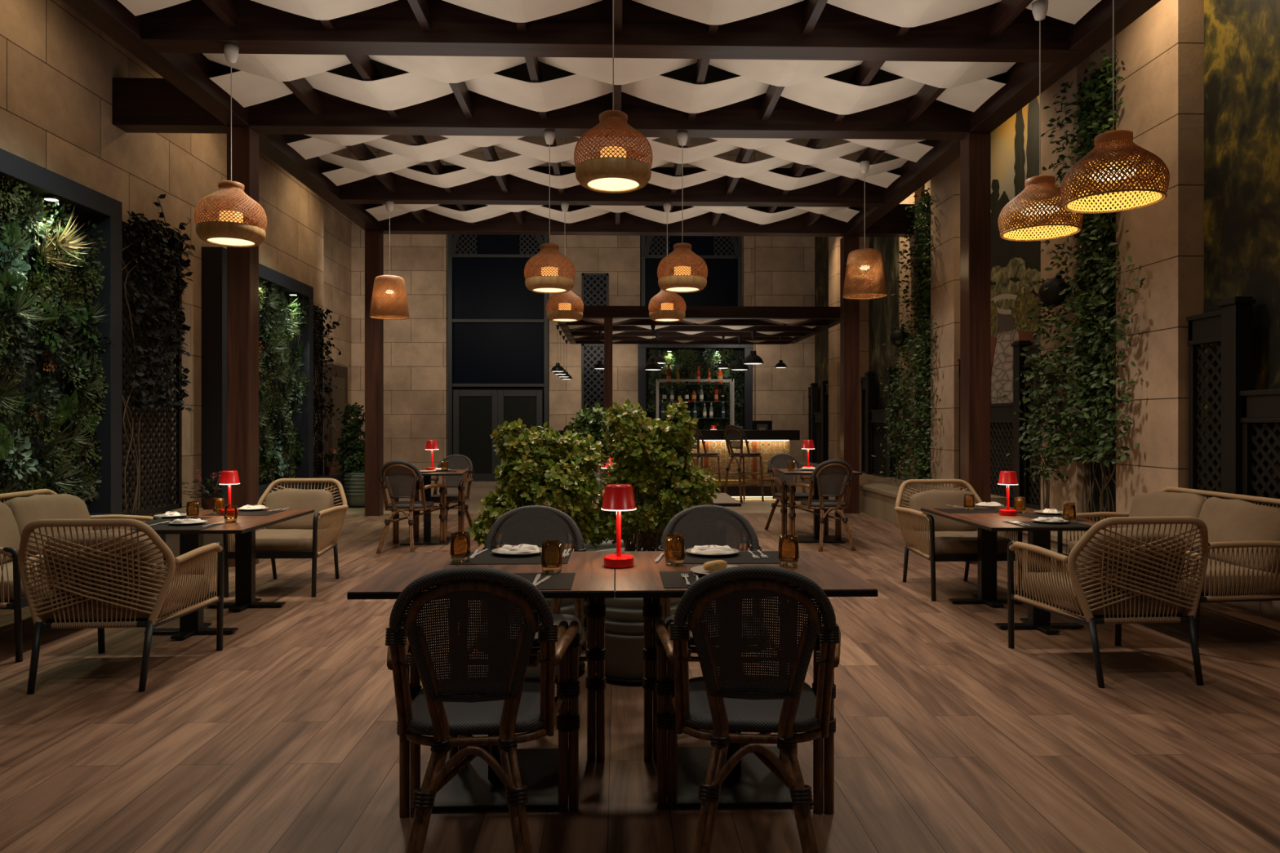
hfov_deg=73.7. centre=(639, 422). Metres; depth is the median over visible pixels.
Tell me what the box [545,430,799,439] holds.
countertop
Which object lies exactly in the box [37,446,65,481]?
plant
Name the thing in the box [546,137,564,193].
beam
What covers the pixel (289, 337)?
plant
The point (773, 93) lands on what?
beam
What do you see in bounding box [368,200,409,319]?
pendant lamp
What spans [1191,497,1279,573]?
cushion
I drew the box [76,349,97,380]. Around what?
plant
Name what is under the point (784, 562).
water glass
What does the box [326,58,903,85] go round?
ceiling
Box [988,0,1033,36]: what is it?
beam
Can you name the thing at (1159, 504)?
cushion
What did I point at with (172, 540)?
planter box
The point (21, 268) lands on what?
plant
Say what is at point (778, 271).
wall
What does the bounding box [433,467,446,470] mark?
napkin
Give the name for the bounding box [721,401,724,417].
bottle
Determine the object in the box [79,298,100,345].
plant
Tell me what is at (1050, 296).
wall speaker
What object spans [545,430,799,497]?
bar counter
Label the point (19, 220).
plant
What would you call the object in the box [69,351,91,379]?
plant
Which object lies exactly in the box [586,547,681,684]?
ribbed pot
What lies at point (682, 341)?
fabric drape
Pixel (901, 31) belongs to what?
beam
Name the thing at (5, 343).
plant
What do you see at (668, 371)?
bottle
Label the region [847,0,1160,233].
pergola beam
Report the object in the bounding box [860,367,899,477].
lattice fence
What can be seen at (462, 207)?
beam
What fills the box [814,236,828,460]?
mural
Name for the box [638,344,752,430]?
wall
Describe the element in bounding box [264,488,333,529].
cushion
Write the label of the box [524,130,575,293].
pendant lamp
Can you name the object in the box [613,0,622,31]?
beam
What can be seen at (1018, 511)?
water glass
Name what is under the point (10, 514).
cushion
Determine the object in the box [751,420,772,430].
monitor
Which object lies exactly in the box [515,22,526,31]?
beam
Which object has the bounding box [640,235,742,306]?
window
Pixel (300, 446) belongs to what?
plant
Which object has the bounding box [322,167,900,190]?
fabric drape
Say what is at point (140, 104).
pergola beam
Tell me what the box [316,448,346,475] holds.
geranium
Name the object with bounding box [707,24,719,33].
beam
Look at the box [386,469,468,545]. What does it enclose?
dining table
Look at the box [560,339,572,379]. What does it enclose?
dome pendant
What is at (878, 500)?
trim
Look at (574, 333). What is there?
pergola beam
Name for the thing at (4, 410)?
plant
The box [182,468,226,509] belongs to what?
geranium
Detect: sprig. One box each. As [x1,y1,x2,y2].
[152,194,195,250]
[316,383,344,431]
[317,317,341,377]
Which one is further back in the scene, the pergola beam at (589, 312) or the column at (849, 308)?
the pergola beam at (589, 312)
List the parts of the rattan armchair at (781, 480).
leg, arm and leg, seat, leg, arm and leg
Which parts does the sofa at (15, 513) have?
leg, seat frame, rope wrapped frame, leg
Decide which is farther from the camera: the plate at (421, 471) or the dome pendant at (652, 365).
the dome pendant at (652, 365)
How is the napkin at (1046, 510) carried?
on the plate at (1036, 511)
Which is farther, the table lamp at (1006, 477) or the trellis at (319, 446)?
the trellis at (319, 446)
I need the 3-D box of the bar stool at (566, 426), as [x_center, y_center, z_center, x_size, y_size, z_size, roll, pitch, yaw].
[-0.915,0.654,13.668,0.453,1.234,0.606,0,0,44]
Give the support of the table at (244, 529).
on the floor
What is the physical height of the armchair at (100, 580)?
0.822 m
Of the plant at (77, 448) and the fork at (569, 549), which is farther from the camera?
the plant at (77, 448)
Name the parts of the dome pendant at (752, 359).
lamp shade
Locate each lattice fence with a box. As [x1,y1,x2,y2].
[808,380,828,463]
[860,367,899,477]
[957,340,1040,510]
[1186,296,1279,507]
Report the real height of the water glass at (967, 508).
0.108 m
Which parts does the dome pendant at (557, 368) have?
lamp shade, cord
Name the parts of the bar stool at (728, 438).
leg, leg, leg, seat, leg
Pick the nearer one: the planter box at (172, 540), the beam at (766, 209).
the planter box at (172, 540)
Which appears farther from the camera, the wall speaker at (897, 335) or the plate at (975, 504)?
the wall speaker at (897, 335)
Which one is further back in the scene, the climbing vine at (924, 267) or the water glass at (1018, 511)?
the climbing vine at (924, 267)
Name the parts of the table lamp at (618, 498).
lamp shade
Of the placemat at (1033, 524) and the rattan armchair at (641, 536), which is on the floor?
the rattan armchair at (641, 536)
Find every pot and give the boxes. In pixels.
[200,497,218,509]
[324,466,336,475]
[342,472,364,507]
[511,548,587,682]
[560,537,624,648]
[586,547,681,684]
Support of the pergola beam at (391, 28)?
attached to the pergola beam at (1094, 29)
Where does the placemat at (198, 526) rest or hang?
on the table at (244, 529)
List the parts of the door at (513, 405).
pane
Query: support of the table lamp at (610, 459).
on the dining table
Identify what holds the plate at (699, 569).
on the placemat at (670, 580)
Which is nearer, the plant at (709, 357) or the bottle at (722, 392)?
the bottle at (722, 392)
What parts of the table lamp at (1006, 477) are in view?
lamp shade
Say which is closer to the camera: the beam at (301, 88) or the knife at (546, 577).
the knife at (546, 577)
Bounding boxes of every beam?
[62,0,383,234]
[112,77,977,139]
[141,0,1079,62]
[202,0,237,27]
[282,77,323,116]
[319,18,334,28]
[340,164,889,207]
[345,54,398,117]
[345,142,396,192]
[378,204,914,236]
[404,134,452,192]
[407,0,431,30]
[410,208,426,224]
[448,80,472,117]
[456,204,475,225]
[480,145,508,193]
[513,210,524,225]
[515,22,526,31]
[524,57,546,118]
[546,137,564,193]
[551,305,839,319]
[556,321,576,343]
[563,318,831,326]
[563,325,819,332]
[567,204,572,225]
[569,331,804,336]
[573,336,795,340]
[576,340,787,344]
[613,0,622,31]
[613,84,621,111]
[615,212,620,226]
[671,137,689,194]
[688,58,710,119]
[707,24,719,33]
[711,212,721,226]
[725,147,753,195]
[758,206,777,226]
[761,84,784,120]
[781,138,827,195]
[787,319,839,343]
[802,0,827,34]
[805,211,822,226]
[834,60,884,121]
[835,146,885,195]
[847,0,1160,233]
[895,25,910,35]
[906,84,946,121]
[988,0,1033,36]
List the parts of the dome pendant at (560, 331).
lamp shade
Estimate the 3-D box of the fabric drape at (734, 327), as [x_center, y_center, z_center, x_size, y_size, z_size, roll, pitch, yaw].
[0.853,-1.645,13.852,4.069,0.189,0.683,0,0,-1]
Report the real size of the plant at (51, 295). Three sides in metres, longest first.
0.400 x 0.283 x 0.072 m
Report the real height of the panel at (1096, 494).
3.920 m
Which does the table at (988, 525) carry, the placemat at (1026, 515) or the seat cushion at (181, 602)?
the placemat at (1026, 515)
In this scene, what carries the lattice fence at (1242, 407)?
attached to the wall
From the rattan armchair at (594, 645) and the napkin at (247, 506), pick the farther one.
the napkin at (247, 506)
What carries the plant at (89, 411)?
on the wall at (61, 261)
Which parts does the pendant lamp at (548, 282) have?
lamp shade, cord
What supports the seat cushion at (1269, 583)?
on the sofa at (1243, 565)
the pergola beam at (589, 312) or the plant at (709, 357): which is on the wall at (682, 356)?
the plant at (709, 357)
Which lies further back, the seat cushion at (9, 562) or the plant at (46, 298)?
the plant at (46, 298)
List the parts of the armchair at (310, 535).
leg, leg, seat frame, rope wrapped frame, leg, leg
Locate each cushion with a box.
[0,502,20,564]
[0,560,46,599]
[3,493,92,555]
[42,528,164,595]
[42,574,208,619]
[234,528,335,551]
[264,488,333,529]
[907,529,1010,554]
[908,489,977,531]
[1022,571,1186,614]
[1067,540,1078,555]
[1075,526,1186,591]
[1128,491,1207,551]
[1177,556,1279,593]
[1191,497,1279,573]
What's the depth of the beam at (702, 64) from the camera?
6.64 m
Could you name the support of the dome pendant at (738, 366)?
hanging from the pergola beam at (574, 333)
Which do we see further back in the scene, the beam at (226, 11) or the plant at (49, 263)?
the plant at (49, 263)
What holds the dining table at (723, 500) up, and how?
on the floor
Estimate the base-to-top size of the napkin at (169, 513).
0.030 m
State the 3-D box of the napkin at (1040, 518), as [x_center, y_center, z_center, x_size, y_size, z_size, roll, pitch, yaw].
[2.535,0.598,5.279,0.173,0.029,0.102,0,0,-1]
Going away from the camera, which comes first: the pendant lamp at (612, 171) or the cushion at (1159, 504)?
the pendant lamp at (612, 171)
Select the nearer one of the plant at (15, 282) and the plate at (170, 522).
the plate at (170, 522)
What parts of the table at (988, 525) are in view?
plate, plate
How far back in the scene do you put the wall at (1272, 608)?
5.69 m
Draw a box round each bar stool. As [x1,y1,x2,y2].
[563,425,603,484]
[683,425,720,493]
[723,425,764,503]
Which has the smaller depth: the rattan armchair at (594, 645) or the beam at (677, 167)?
the rattan armchair at (594, 645)
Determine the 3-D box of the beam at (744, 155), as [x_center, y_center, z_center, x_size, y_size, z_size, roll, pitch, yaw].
[1.076,-2.772,8.961,0.060,0.155,2.260,0,0,-1]
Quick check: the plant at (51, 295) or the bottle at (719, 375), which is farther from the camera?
the bottle at (719, 375)
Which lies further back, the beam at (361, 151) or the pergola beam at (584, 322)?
the pergola beam at (584, 322)
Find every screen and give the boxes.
[582,273,608,306]
[582,343,604,430]
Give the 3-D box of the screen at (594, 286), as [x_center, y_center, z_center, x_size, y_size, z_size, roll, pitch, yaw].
[-0.978,-2.840,18.576,0.580,0.820,0.060,0,0,-1]
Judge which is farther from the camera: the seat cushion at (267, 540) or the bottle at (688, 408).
the bottle at (688, 408)
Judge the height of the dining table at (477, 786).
0.746 m
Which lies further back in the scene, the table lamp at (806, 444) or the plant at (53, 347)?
the table lamp at (806, 444)
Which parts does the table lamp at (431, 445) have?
lamp shade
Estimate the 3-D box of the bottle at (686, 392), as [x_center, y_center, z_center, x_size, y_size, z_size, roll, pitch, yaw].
[0.984,-0.619,17.932,0.082,0.341,0.080,0,0,-1]
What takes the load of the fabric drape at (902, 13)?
attached to the beam at (617, 3)
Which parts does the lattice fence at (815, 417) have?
panel frame, post, panel frame, post, panel frame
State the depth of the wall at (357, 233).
18.60 m
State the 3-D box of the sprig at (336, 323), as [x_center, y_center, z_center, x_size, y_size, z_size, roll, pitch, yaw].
[-4.470,-1.087,12.368,0.417,0.889,0.203,0,0,18]
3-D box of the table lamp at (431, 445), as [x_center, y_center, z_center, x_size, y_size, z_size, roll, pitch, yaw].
[-2.228,0.353,9.145,0.142,0.334,0.142,0,0,-1]
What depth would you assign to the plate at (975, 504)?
6.20 m
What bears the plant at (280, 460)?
on the wall at (286, 383)
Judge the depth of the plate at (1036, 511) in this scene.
5.74 m
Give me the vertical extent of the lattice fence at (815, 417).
1.730 m
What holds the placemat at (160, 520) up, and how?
on the table at (244, 529)
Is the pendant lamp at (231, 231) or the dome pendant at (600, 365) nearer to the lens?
the pendant lamp at (231, 231)
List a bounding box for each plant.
[0,238,31,285]
[0,241,29,290]
[0,332,8,355]
[0,394,21,420]
[0,426,16,461]
[4,428,38,479]
[8,208,32,236]
[13,395,39,424]
[20,289,37,322]
[28,461,56,489]
[32,247,52,288]
[33,279,62,324]
[36,301,59,353]
[37,217,83,269]
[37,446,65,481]
[38,259,72,288]
[39,281,60,307]
[51,208,93,261]
[62,437,79,456]
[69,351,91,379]
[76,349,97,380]
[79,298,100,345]
[83,400,97,433]
[260,324,277,342]
[271,440,284,463]
[273,452,286,476]
[275,335,287,359]
[276,351,284,363]
[277,309,288,328]
[278,420,284,439]
[281,329,291,347]
[282,400,292,421]
[283,455,289,473]
[291,381,302,404]
[297,442,304,462]
[670,348,684,361]
[702,347,715,359]
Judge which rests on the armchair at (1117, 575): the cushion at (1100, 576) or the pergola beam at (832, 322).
the cushion at (1100, 576)
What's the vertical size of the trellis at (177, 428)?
2.620 m
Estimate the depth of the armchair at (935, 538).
6.50 m
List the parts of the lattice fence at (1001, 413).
panel frame, panel frame, post, panel frame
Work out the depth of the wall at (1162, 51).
6.56 m
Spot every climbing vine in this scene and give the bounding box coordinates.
[122,211,193,515]
[295,304,335,475]
[871,187,940,482]
[997,48,1146,525]
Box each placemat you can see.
[128,524,222,530]
[143,516,212,524]
[202,511,283,515]
[431,470,456,472]
[443,573,575,590]
[449,551,571,564]
[659,571,793,588]
[671,551,785,564]
[794,469,823,471]
[933,508,999,513]
[1003,521,1092,527]
[1016,513,1089,521]
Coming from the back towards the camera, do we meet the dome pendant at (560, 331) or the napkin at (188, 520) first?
the dome pendant at (560, 331)
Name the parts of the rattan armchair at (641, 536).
arm and leg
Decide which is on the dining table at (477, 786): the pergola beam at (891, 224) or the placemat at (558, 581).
the placemat at (558, 581)
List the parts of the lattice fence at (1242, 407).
panel frame, post, panel frame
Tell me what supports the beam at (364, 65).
attached to the pergola beam at (391, 28)
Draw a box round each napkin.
[163,511,180,516]
[171,518,204,523]
[238,504,266,509]
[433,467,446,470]
[497,544,539,553]
[690,544,733,554]
[800,466,815,469]
[976,502,1001,506]
[1034,516,1066,521]
[1042,508,1060,513]
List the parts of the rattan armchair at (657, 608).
arm and leg, leg, seat, leg, arm and leg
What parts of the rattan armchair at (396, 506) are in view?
leg, arm and leg, seat, leg, arm and leg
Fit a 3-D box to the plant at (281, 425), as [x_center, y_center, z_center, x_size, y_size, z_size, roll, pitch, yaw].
[-4.540,0.090,10.797,0.047,0.262,0.186,-2,0,-1]
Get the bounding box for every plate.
[153,513,190,518]
[168,520,207,525]
[237,506,268,511]
[419,470,435,472]
[491,546,542,555]
[685,547,739,556]
[689,564,737,575]
[974,503,1004,507]
[1031,518,1068,524]
[1034,510,1067,515]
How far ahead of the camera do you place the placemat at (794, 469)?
9.22 m
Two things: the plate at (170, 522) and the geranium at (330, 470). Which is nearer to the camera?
the plate at (170, 522)
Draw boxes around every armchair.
[17,518,223,694]
[222,478,348,597]
[376,460,446,553]
[385,566,580,852]
[413,454,473,539]
[448,505,606,762]
[593,470,612,515]
[638,485,725,613]
[642,505,797,761]
[643,482,709,547]
[654,564,840,852]
[764,453,829,535]
[788,459,856,551]
[894,479,1022,601]
[1007,515,1208,688]
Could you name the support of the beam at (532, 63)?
attached to the pergola beam at (391, 28)
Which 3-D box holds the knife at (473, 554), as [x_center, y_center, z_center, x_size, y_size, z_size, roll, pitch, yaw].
[-0.649,0.514,3.339,0.015,0.003,0.210,0,0,-5]
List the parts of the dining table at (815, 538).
plate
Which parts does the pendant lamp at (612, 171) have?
lamp shade, cord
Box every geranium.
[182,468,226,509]
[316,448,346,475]
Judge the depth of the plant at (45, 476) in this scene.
6.44 m
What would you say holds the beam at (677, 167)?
attached to the pergola beam at (140, 104)
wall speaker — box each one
[890,326,910,346]
[1038,275,1070,306]
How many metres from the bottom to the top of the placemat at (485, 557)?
0.002 m
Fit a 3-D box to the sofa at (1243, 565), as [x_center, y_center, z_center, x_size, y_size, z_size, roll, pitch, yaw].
[3.408,0.862,5.431,0.770,0.822,1.557,0,0,-1]
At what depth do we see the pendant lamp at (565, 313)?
10.00 m
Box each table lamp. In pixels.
[219,470,239,515]
[425,440,439,470]
[600,454,613,497]
[601,484,635,568]
[710,425,716,429]
[801,440,814,467]
[997,471,1017,515]
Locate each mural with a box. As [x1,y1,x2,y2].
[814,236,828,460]
[868,152,899,473]
[991,95,1040,502]
[1204,0,1279,506]
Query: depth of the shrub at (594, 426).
5.00 m
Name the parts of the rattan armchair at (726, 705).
arm and leg, leg, seat, leg, arm and leg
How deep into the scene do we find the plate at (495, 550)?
3.30 m
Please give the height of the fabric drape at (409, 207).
0.192 m
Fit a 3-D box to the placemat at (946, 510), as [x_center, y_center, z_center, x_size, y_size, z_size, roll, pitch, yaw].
[2.324,0.619,5.983,0.430,0.002,0.290,0,0,-1]
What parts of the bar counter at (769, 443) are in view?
foot rail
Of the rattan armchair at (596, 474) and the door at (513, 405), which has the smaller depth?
the rattan armchair at (596, 474)
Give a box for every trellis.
[121,220,182,515]
[313,308,323,475]
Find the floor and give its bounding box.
[0,480,1279,852]
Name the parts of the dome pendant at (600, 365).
lamp shade, cord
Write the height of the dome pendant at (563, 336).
0.726 m
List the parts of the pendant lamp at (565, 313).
lamp shade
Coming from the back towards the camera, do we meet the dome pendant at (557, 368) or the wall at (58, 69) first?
the dome pendant at (557, 368)
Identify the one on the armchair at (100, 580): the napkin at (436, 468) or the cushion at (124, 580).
the cushion at (124, 580)
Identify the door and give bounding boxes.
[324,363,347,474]
[453,390,497,481]
[497,390,542,481]
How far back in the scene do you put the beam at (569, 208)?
11.24 m
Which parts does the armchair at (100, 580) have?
leg, leg, rope wrapped frame, seat frame, leg, leg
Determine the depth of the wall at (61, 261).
6.56 m
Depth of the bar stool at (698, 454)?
13.53 m
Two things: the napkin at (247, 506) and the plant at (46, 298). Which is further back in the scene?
the plant at (46, 298)
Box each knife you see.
[469,548,488,557]
[470,550,478,558]
[533,573,541,584]
[533,575,551,586]
[654,552,664,562]
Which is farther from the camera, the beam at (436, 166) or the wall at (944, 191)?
the wall at (944, 191)
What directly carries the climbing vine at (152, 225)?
in the planter box at (172, 540)
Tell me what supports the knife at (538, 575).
on the placemat at (558, 581)
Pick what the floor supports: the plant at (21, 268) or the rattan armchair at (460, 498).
the rattan armchair at (460, 498)
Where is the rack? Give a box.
[655,378,733,425]
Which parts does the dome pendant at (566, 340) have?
lamp shade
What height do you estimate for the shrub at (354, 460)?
1.282 m
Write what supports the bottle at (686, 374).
on the rack
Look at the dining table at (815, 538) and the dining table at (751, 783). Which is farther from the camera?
the dining table at (815, 538)
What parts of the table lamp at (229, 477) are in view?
lamp shade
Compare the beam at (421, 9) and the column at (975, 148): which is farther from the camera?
the column at (975, 148)
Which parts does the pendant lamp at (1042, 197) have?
cord, lamp shade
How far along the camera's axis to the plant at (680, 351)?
18.51 m
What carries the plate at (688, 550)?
on the placemat at (742, 557)
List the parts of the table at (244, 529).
plate, plate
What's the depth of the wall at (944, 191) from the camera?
10.80 m
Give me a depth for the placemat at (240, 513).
5.78 m
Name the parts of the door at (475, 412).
pane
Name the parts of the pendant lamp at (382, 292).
lamp shade, cord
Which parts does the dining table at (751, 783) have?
plate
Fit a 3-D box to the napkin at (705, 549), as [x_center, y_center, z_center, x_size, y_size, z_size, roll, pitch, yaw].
[0.285,0.497,3.355,0.172,0.030,0.100,0,0,-1]
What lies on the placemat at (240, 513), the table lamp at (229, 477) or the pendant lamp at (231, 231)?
the table lamp at (229, 477)
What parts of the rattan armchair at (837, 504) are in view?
arm and leg, leg, seat, arm and leg, leg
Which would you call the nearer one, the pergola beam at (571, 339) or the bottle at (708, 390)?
the pergola beam at (571, 339)
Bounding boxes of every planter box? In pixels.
[140,507,222,564]
[309,474,344,506]
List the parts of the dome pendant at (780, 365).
lamp shade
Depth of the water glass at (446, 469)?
9.08 m
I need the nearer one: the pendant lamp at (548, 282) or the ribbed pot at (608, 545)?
the ribbed pot at (608, 545)
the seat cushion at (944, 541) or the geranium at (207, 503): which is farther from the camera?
the geranium at (207, 503)
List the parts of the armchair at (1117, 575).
leg, leg, seat frame, rope wrapped frame, leg, leg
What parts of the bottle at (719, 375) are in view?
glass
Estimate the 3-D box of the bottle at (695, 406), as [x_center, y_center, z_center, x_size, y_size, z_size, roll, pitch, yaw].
[1.155,-0.291,17.936,0.073,0.380,0.071,0,0,-1]
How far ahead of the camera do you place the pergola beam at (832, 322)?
14.24 m
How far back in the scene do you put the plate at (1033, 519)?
5.20 m
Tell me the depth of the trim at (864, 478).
13.53 m
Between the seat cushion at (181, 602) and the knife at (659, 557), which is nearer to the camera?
the knife at (659, 557)
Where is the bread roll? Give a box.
[702,560,727,571]
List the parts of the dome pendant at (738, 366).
lamp shade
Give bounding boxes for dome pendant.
[551,324,564,372]
[554,330,567,374]
[557,335,569,377]
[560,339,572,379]
[593,330,604,368]
[644,324,662,370]
[647,330,666,364]
[717,336,728,368]
[730,336,748,370]
[742,331,764,364]
[774,336,786,368]
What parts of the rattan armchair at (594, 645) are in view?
arm and leg, leg, seat, leg, arm and leg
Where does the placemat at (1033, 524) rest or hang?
on the table at (988, 525)
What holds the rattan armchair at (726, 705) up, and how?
on the floor
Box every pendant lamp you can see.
[194,44,266,247]
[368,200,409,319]
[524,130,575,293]
[546,201,583,322]
[573,0,653,193]
[648,202,685,322]
[657,131,707,293]
[842,160,887,299]
[997,0,1084,241]
[1060,0,1169,213]
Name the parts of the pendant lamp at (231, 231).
lamp shade, cord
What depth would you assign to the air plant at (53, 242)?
6.52 m
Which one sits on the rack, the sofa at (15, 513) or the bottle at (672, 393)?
the bottle at (672, 393)
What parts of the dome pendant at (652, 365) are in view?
lamp shade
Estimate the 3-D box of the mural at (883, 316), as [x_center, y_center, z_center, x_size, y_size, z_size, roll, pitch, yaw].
[3.940,-1.730,13.503,0.013,5.200,2.110,0,0,-1]
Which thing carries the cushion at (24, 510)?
on the sofa at (15, 513)
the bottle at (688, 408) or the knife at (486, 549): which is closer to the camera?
the knife at (486, 549)
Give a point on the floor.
(949, 737)
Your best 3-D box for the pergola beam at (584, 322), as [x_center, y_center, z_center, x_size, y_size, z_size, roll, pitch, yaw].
[0.889,-1.595,13.423,4.320,0.130,0.090,0,0,-1]
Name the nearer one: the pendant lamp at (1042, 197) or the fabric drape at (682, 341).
the pendant lamp at (1042, 197)
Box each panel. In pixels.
[922,203,930,478]
[1088,74,1115,525]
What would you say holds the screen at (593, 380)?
attached to the wall at (618, 256)
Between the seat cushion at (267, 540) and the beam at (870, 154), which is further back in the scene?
the beam at (870, 154)
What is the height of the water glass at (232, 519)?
0.108 m
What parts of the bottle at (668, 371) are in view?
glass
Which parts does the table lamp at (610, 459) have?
lamp shade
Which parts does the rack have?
rail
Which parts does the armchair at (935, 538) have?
leg, leg, rope wrapped frame, seat frame, leg, leg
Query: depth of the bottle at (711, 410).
17.92 m
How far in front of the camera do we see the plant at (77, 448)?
6.82 m
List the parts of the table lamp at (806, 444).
lamp shade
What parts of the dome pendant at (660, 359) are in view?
lamp shade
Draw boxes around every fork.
[562,548,571,555]
[680,573,690,585]
[693,572,699,580]
[747,551,759,558]
[756,550,768,557]
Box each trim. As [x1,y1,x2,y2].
[790,462,884,493]
[859,483,1087,572]
[884,477,1012,506]
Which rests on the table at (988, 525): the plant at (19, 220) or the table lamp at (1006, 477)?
the table lamp at (1006, 477)
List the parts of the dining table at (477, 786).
plate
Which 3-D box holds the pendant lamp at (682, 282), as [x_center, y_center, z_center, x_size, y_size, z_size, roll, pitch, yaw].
[0.383,-1.905,7.703,0.457,1.411,0.457,0,0,-1]
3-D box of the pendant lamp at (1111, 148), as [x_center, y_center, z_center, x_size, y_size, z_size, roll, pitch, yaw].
[2.534,-1.935,4.567,0.513,1.510,0.513,0,0,-1]
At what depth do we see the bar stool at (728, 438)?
13.62 m
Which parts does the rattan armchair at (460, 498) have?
arm and leg, leg, seat, arm and leg, leg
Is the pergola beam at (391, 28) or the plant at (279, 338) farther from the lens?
the plant at (279, 338)
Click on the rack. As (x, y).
(657, 380)
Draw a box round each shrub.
[335,402,364,479]
[466,417,612,551]
[566,402,613,542]
[593,396,721,551]
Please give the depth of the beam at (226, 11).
5.68 m
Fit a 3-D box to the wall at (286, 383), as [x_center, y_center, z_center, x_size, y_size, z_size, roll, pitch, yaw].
[-4.535,-0.480,10.425,0.359,2.780,2.722,0,0,-1]
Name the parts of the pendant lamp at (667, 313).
lamp shade, cord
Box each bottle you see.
[661,400,664,417]
[662,385,666,401]
[666,364,671,383]
[670,386,674,401]
[676,367,679,383]
[684,367,688,383]
[684,385,688,401]
[686,400,689,416]
[691,387,696,401]
[693,401,696,417]
[696,365,700,383]
[699,385,703,401]
[702,403,706,417]
[706,368,711,383]
[706,384,710,401]
[709,402,713,417]
[714,385,718,401]
[716,368,723,383]
[721,386,724,401]
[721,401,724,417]
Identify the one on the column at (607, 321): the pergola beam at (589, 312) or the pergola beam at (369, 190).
the pergola beam at (589, 312)
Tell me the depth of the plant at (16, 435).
6.08 m
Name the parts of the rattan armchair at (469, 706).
arm and leg, leg, seat, leg, arm and leg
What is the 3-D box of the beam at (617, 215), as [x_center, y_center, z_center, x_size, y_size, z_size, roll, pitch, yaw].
[-0.287,-2.772,10.966,0.060,0.155,1.420,0,0,-1]
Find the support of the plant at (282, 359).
on the wall at (286, 383)
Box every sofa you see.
[0,488,165,662]
[1057,486,1279,648]
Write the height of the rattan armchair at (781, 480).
0.908 m
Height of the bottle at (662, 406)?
0.380 m
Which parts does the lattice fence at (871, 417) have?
panel frame, post, panel frame, post, panel frame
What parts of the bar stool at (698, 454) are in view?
leg, seat, leg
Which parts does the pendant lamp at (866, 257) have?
lamp shade, cord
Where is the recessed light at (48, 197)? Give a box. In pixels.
[43,195,59,201]
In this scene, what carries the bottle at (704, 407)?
on the rack
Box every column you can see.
[226,126,258,567]
[364,231,383,515]
[604,317,612,475]
[840,235,859,513]
[960,133,991,564]
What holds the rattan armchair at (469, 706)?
on the floor
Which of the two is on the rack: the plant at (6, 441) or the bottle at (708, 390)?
the bottle at (708, 390)
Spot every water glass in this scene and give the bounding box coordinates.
[186,501,199,518]
[212,497,224,514]
[223,504,237,523]
[440,461,448,471]
[449,532,471,562]
[541,540,562,573]
[664,534,684,566]
[777,534,799,567]
[787,460,795,471]
[963,493,974,510]
[1013,497,1026,513]
[1062,504,1075,522]
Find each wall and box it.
[0,0,323,516]
[0,148,122,530]
[201,246,313,507]
[323,147,351,474]
[351,136,835,456]
[379,134,447,481]
[549,136,639,430]
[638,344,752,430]
[742,138,814,462]
[828,138,868,472]
[872,152,1279,617]
[899,156,959,488]
[1040,0,1204,527]
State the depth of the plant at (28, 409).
6.20 m
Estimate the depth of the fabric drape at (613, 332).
14.86 m
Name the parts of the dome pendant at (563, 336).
lamp shade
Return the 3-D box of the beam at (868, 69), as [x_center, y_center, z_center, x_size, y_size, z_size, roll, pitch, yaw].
[1.785,-2.772,6.894,0.060,0.155,1.470,0,0,-1]
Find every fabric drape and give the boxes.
[117,0,1101,26]
[202,53,1016,88]
[208,70,1005,114]
[286,137,933,164]
[302,133,925,150]
[318,153,907,178]
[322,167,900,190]
[365,204,859,224]
[383,204,848,213]
[568,325,815,329]
[573,336,795,338]
[589,318,808,324]
[601,331,784,334]
[603,340,766,342]
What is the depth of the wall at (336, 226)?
17.73 m
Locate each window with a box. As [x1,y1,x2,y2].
[448,234,548,479]
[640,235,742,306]
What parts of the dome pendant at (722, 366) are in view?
lamp shade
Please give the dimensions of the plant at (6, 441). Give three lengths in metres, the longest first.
0.356 x 0.324 x 0.078 m
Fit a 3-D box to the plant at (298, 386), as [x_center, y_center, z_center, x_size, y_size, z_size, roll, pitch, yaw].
[-4.549,-0.420,11.359,0.072,0.329,0.300,-8,-20,-1]
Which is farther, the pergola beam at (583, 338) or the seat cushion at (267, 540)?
the pergola beam at (583, 338)
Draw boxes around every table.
[109,509,314,639]
[346,551,615,810]
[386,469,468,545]
[614,551,877,807]
[695,493,741,613]
[775,468,862,542]
[920,507,1120,633]
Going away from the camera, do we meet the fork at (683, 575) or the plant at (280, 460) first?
the fork at (683, 575)
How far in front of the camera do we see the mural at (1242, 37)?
5.81 m
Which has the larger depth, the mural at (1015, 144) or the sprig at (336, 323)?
the sprig at (336, 323)
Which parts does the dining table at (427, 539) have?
plate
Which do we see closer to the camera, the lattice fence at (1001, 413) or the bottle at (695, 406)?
the lattice fence at (1001, 413)
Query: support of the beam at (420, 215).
attached to the pergola beam at (369, 190)
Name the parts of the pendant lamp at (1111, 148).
cord, lamp shade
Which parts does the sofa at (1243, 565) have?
leg, seat frame, rope wrapped frame, leg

